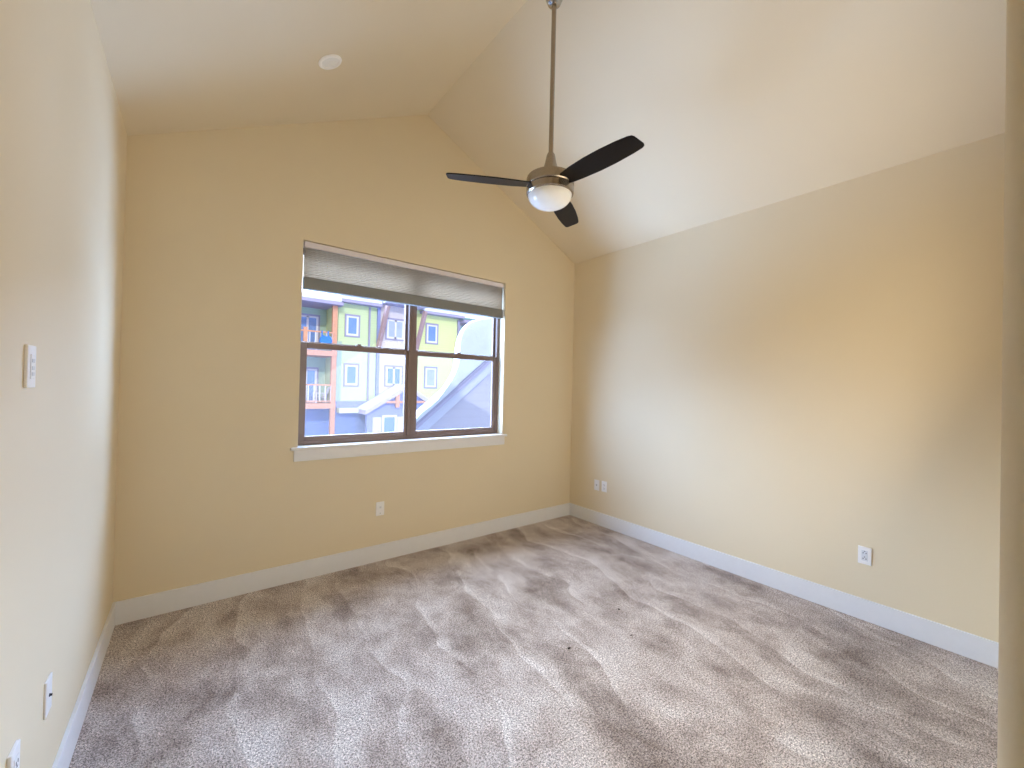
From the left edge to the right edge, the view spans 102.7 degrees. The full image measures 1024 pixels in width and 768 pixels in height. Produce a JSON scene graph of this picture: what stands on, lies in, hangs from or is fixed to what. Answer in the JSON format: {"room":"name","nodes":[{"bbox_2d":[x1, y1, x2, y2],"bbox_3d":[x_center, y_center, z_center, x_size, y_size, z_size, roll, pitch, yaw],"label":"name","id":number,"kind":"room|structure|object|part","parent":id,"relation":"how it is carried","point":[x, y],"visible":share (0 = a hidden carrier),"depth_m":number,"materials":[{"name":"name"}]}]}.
{"room":"empty bedroom","nodes":[
{"label":"empty bedroom","id":0,"kind":"room"},
{"bbox_2d":[0,0,126,767],"bbox_3d":[-0.770,0.079,0.268,0.170,3.171,5.770,2,-1,-38],"label":"wall","id":1,"kind":"structure","parent":0,"point":[63,135],"depth_m":1.32,"materials":[{"name":"beige paint"}]},
{"bbox_2d":[6,739,20,767],"bbox_3d":[-1.310,1.014,1.077,0.012,0.115,0.070,2,-1,-38],"label":"wall outlet","id":2,"kind":"object","parent":1,"relation":"attached to","point":[13,759],"visible":1,"depth_m":1.07,"materials":[{"name":"white plastic"}]},
{"bbox_2d":[14,752,18,767],"bbox_3d":[-1.306,1.015,1.080,0.002,0.067,0.033,2,-1,-38],"label":"receptacle","id":3,"kind":"object","parent":2,"relation":"attached to","point":[16,756],"depth_m":1.08,"materials":[{"name":"white plastic"}]},
{"bbox_2d":[23,344,35,387],"bbox_3d":[-1.304,-0.047,1.110,0.011,0.115,0.070,2,-1,-38],"label":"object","id":4,"kind":"object","parent":1,"relation":"attached to","point":[29,373],"visible":1,"depth_m":1.09,"materials":[{"name":"white plastic"}]},
{"bbox_3d":[-1.301,-0.047,1.112,0.002,0.067,0.033,2,-1,-38],"label":"button panel","id":5,"kind":"part","parent":4,"relation":"part of","materials":[{"name":"white plastic"}]},
{"bbox_2d":[43,672,52,719],"bbox_3d":[-1.513,1.017,1.340,0.013,0.115,0.070,2,-1,-38],"label":"jack plate","id":6,"kind":"object","parent":1,"relation":"attached to","point":[48,693],"visible":1,"depth_m":1.33,"materials":[{"name":"white plastic"}]},
{"bbox_2d":[52,603,115,767],"bbox_3d":[-0.671,1.398,0.240,0.015,0.138,5.585,2,-1,-38],"label":"baseboard","id":7,"kind":"structure","parent":1,"relation":"attached to","point":[66,749],"depth_m":1.77,"materials":[{"name":"white paint"}]},
{"bbox_2d":[113,115,574,601],"bbox_3d":[-0.868,-0.417,3.730,4.232,4.219,0.170,2,-1,-38],"label":"wall","id":8,"kind":"structure","parent":0,"point":[210,486],"depth_m":2.98,"materials":[{"name":"beige paint"}]},
{"bbox_2d":[113,503,569,625],"bbox_3d":[-0.854,1.424,3.641,3.892,0.138,0.015,2,-1,-38],"label":"baseboard","id":9,"kind":"structure","parent":8,"relation":"attached to","point":[137,608],"depth_m":3.09,"materials":[{"name":"white paint"}]},
{"bbox_2d":[376,501,383,515],"bbox_3d":[-1.108,1.048,3.444,0.070,0.115,0.009,2,-1,-38],"label":"wall outlet","id":10,"kind":"object","parent":8,"relation":"attached to","point":[379,505],"visible":1,"depth_m":3.44,"materials":[{"name":"white plastic"}]},
{"bbox_2d":[290,243,506,461],"bbox_3d":[-0.878,-0.232,3.704,1.995,1.663,0.191,2,-1,-38],"label":"window","id":11,"kind":"structure","parent":8,"relation":"in","point":[320,447],"depth_m":3.68,"materials":[{"name":"brown metal"}]},
{"bbox_3d":[-1.300,0.071,3.429,0.883,0.772,0.028,2,-1,-38],"label":"sash","id":12,"kind":"part","parent":11,"relation":"part of","materials":[{"name":"brown metal"}]},
{"bbox_3d":[-1.303,-0.659,3.461,0.883,0.749,0.028,2,-1,-38],"label":"sash","id":13,"kind":"part","parent":11,"relation":"part of","materials":[{"name":"glass"}]},
{"bbox_3d":[-0.875,0.506,3.672,1.995,0.022,0.126,2,-1,-38],"label":"sill","id":14,"kind":"part","parent":11,"relation":"part of","materials":[{"name":"white paint"}]},
{"bbox_2d":[302,241,502,318],"bbox_3d":[-0.843,-0.879,3.680,1.868,0.360,0.052,2,-1,-38],"label":"cellular shade","id":15,"kind":"object","parent":11,"relation":"attached to","point":[327,269],"visible":1,"depth_m":3.53,"materials":[{"name":"grey fabric"}]},
{"bbox_3d":[-0.846,-0.745,3.679,1.868,0.092,0.052,2,-1,-38],"label":"rail","id":16,"kind":"part","parent":15,"relation":"part of","materials":[{"name":"grey fabric"}]},
{"bbox_3d":[-0.840,-1.037,3.683,1.868,0.044,0.050,2,-1,-38],"label":"head rail","id":17,"kind":"part","parent":15,"relation":"part of","materials":[{"name":"beige fabric"}]},
{"bbox_3d":[-0.540,0.094,4.018,0.905,0.772,0.028,2,-1,-38],"label":"sash","id":18,"kind":"part","parent":11,"relation":"part of","materials":[{"name":"brown metal"}]},
{"bbox_3d":[-0.543,-0.637,4.050,0.905,0.749,0.028,2,-1,-38],"label":"sash","id":19,"kind":"part","parent":11,"relation":"part of","materials":[{"name":"glass"}]},
{"bbox_2d":[69,515,997,767],"bbox_3d":[0.791,1.612,1.511,4.292,0.200,5.800,2,-1,-38],"label":"floor","id":20,"kind":"structure","parent":0,"point":[454,655],"depth_m":2.10,"materials":[{"name":"grey carpet"}]},
{"bbox_2d":[90,0,1006,263],"bbox_3d":[0.240,-1.957,2.360,4.232,1.192,3.672,2,-1,-38],"label":"ceiling","id":21,"kind":"structure","parent":0,"point":[735,107],"depth_m":2.55,"materials":[{"name":"beige paint"}]},
{"bbox_2d":[318,54,341,69],"bbox_3d":[-1.100,-1.948,2.477,0.130,0.071,0.142,2,-1,-38],"label":"recessed light","id":22,"kind":"object","parent":21,"relation":"in","point":[331,61],"visible":1,"depth_m":2.47,"materials":[{"name":"white plastic"}]},
{"bbox_2d":[446,0,643,226],"bbox_3d":[0.302,-1.708,2.278,1.060,1.381,0.943,2,-1,-38],"label":"ceiling fan","id":23,"kind":"object","parent":21,"relation":"hanging from","point":[550,187],"visible":1,"depth_m":2.28,"materials":[{"name":"silver metal"}]},
{"bbox_3d":[-0.131,-1.156,2.324,0.483,0.032,0.127,1,-1,-9],"label":"blade","id":24,"kind":"part","parent":23,"relation":"part of","materials":[{"name":"brown wood"}]},
{"bbox_3d":[0.220,-1.062,2.378,0.252,0.088,0.252,2,-1,-38],"label":"lamp shade","id":25,"kind":"part","parent":23,"relation":"part of","materials":[{"name":"white glass"}]},
{"bbox_3d":[0.350,-1.142,2.712,0.127,0.032,0.483,1,-1,21],"label":"blade","id":26,"kind":"part","parent":23,"relation":"part of","materials":[{"name":"brown wood"}]},
{"bbox_3d":[0.445,-1.145,2.102,0.130,0.032,0.483,2,-1,-38],"label":"blade","id":27,"kind":"part","parent":23,"relation":"part of","materials":[{"name":"brown wood"}]},
{"bbox_2d":[570,133,1004,642],"bbox_3d":[1.814,0.161,3.563,0.170,3.185,3.727,2,-1,-38],"label":"wall","id":28,"kind":"structure","parent":0,"point":[792,385],"depth_m":2.91,"materials":[{"name":"beige paint"}]},
{"bbox_2d":[594,479,598,490],"bbox_3d":[0.932,1.114,4.515,0.013,0.115,0.070,2,-1,-38],"label":"jack plate","id":29,"kind":"object","parent":28,"relation":"attached to","point":[596,482],"visible":1,"depth_m":4.52,"materials":[{"name":"white plastic"}]},
{"bbox_2d":[602,481,606,492],"bbox_3d":[0.998,1.110,4.434,0.009,0.115,0.070,2,-1,-38],"label":"wall outlet","id":30,"kind":"object","parent":28,"relation":"attached to","point":[604,483],"visible":1,"depth_m":4.43,"materials":[{"name":"white plastic"}]},
{"bbox_2d":[570,503,998,667],"bbox_3d":[1.712,1.482,3.493,0.015,0.138,3.362,2,-1,-38],"label":"baseboard","id":31,"kind":"structure","parent":28,"relation":"attached to","point":[980,649],"depth_m":2.88,"materials":[{"name":"white paint"}]},
{"bbox_2d":[858,545,871,565],"bbox_3d":[2.333,1.135,2.710,0.009,0.115,0.070,2,-1,-38],"label":"wall outlet","id":32,"kind":"object","parent":28,"relation":"attached to","point":[864,553],"visible":1,"depth_m":2.71,"materials":[{"name":"white plastic"}]},
{"bbox_2d":[861,550,867,561],"bbox_3d":[2.331,1.135,2.708,0.002,0.067,0.033,2,-1,-38],"label":"receptacle","id":33,"kind":"object","parent":32,"relation":"attached to","point":[864,553],"depth_m":2.71,"materials":[{"name":"grey plastic"}]},
{"bbox_2d":[997,0,1023,767],"bbox_3d":[1.441,-0.405,0.807,4.162,4.050,0.525,2,-1,-38],"label":"wall","id":34,"kind":"structure","parent":0,"point":[1010,737],"depth_m":0.35,"materials":[{"name":"beige paint"}]},
{"label":"outside","id":35,"kind":"structure","parent":0,"visible":0},
{"bbox_3d":[-9.993,4.779,25.190,60.000,0.513,44.000,2,-1,-38],"label":"ground","id":36,"kind":"structure","parent":35,"visible":0},
{"bbox_2d":[301,279,488,435],"bbox_3d":[-10.254,-1.496,28.219,29.000,12.574,10.000,2,-1,-38],"label":"apartment building","id":37,"kind":"structure","parent":36,"relation":"on","point":[365,394],"depth_m":25.06,"materials":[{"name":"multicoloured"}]},
{"bbox_3d":[-11.602,-2.576,22.978,0.200,1.260,0.140,2,-1,-38],"label":"rail post","id":38,"kind":"part","parent":37,"relation":"part of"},
{"bbox_3d":[-12.339,-3.064,24.683,1.000,1.950,0.015,2,-1,-38],"label":"pane","id":39,"kind":"part","parent":37,"relation":"part of","materials":[{"name":"blue glass"}]},
{"bbox_3d":[-12.333,-3.064,24.675,1.200,2.150,0.035,2,-1,-38],"label":"sash","id":40,"kind":"part","parent":37,"relation":"part of","materials":[{"name":"white wood"}]},
{"bbox_3d":[-12.412,0.085,24.655,1.000,1.850,0.015,2,-1,-38],"label":"pane","id":41,"kind":"part","parent":37,"relation":"part of","materials":[{"name":"blue glass"}]},
{"bbox_3d":[-12.405,0.085,24.647,1.200,2.050,0.035,2,-1,-38],"label":"sash","id":42,"kind":"part","parent":37,"relation":"part of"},
{"bbox_3d":[-14.645,-2.638,20.620,10.700,1.000,0.100,2,-1,-38],"label":"railing","id":43,"kind":"part","parent":37,"relation":"part of","materials":[{"name":"orange wood"}]},
{"bbox_3d":[-14.715,0.402,20.594,10.700,1.000,0.100,2,-1,-38],"label":"railing","id":44,"kind":"part","parent":37,"relation":"part of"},
{"bbox_2d":[313,387,329,402],"bbox_3d":[-11.264,0.541,24.312,0.914,1.145,0.730,2,-1,-38],"label":"patio chair","id":45,"kind":"object","parent":37,"relation":"on","point":[328,388],"visible":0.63,"depth_m":24.14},
{"bbox_2d":[319,331,331,342],"bbox_3d":[-10.666,-2.636,23.443,0.665,0.830,0.290,2,-1,-38],"label":"chair","id":46,"kind":"object","parent":37,"relation":"hanging from","point":[323,339],"visible":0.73,"depth_m":23.34,"materials":[{"name":"blue plastic"}]},
{"bbox_3d":[-10.485,0.074,23.982,0.260,9.350,0.260,2,-1,-38],"label":"post","id":47,"kind":"part","parent":37,"relation":"part of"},
{"bbox_3d":[-10.364,-0.755,24.365,0.380,3.580,0.050,2,-1,-38],"label":"corner panel","id":48,"kind":"part","parent":37,"relation":"part of","materials":[{"name":"green"}]},
{"bbox_3d":[-9.732,-0.547,24.815,0.740,1.240,0.035,2,-1,-38],"label":"sash","id":49,"kind":"part","parent":37,"relation":"part of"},
{"bbox_3d":[-9.739,-0.547,24.823,0.540,1.040,0.015,2,-1,-38],"label":"pane","id":50,"kind":"part","parent":37,"relation":"part of","materials":[{"name":"blue glass"}]},
{"bbox_3d":[-9.671,-3.526,24.835,0.720,1.200,0.035,2,-1,-38],"label":"sash","id":51,"kind":"part","parent":37,"relation":"part of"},
{"bbox_3d":[-9.678,-3.526,24.843,0.520,1.000,0.015,2,-1,-38],"label":"pane","id":52,"kind":"part","parent":37,"relation":"part of","materials":[{"name":"blue glass"}]},
{"bbox_3d":[-8.352,3.168,23.853,0.320,3.260,0.300,2,-1,-38],"label":"post","id":53,"kind":"part","parent":37,"relation":"part of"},
{"bbox_3d":[-6.754,3.421,25.081,3.680,2.850,0.040,2,-1,-38],"label":"pale panel","id":54,"kind":"part","parent":37,"relation":"part of","materials":[{"name":"white"}]},
{"bbox_3d":[-7.375,2.447,24.597,0.700,0.960,0.030,2,-1,-38],"label":"pane","id":55,"kind":"part","parent":37,"relation":"part of","materials":[{"name":"blue glass"}]},
{"bbox_3d":[-7.606,-0.504,26.323,0.850,1.000,0.015,2,-1,-38],"label":"pane","id":56,"kind":"part","parent":37,"relation":"part of","materials":[{"name":"glass"}]},
{"bbox_3d":[-7.600,-0.504,26.316,1.050,1.200,0.035,2,-1,-38],"label":"sash","id":57,"kind":"part","parent":37,"relation":"part of","materials":[{"name":"white"}]},
{"bbox_3d":[-7.499,-3.507,26.366,1.130,1.230,0.035,2,-1,-38],"label":"sash","id":58,"kind":"part","parent":37,"relation":"part of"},
{"bbox_3d":[-7.505,-3.507,26.374,0.930,1.030,0.015,2,-1,-38],"label":"pane","id":59,"kind":"part","parent":37,"relation":"part of","materials":[{"name":"blue glass"}]},
{"bbox_3d":[-5.568,-0.442,28.043,0.800,1.320,0.035,2,-1,-38],"label":"sash","id":60,"kind":"part","parent":37,"relation":"part of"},
{"bbox_3d":[-5.574,-0.442,28.050,0.600,1.120,0.015,2,-1,-38],"label":"pane","id":61,"kind":"part","parent":37,"relation":"part of","materials":[{"name":"blue glass"}]},
{"bbox_3d":[-5.490,-3.441,28.075,0.780,1.240,0.035,2,-1,-38],"label":"sash","id":62,"kind":"part","parent":37,"relation":"part of","materials":[{"name":"white wood"}]},
{"bbox_3d":[-5.497,-3.441,28.083,0.580,1.040,0.015,2,-1,-38],"label":"pane","id":63,"kind":"part","parent":37,"relation":"part of","materials":[{"name":"blue glass"}]},
{"bbox_2d":[402,361,491,430],"bbox_3d":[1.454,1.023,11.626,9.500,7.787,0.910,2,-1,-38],"label":"neighbouring house","id":64,"kind":"structure","parent":36,"relation":"on","point":[468,405],"depth_m":9.38,"materials":[{"name":"blue"}]},
{"bbox_2d":[416,317,491,422],"bbox_3d":[-0.190,-1.192,9.876,4.650,4.148,0.298,2,-1,-38],"label":"snow","id":65,"kind":"object","parent":64,"relation":"on","point":[475,338],"visible":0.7,"depth_m":9.09,"materials":[{"name":"white snow"}]}
]}

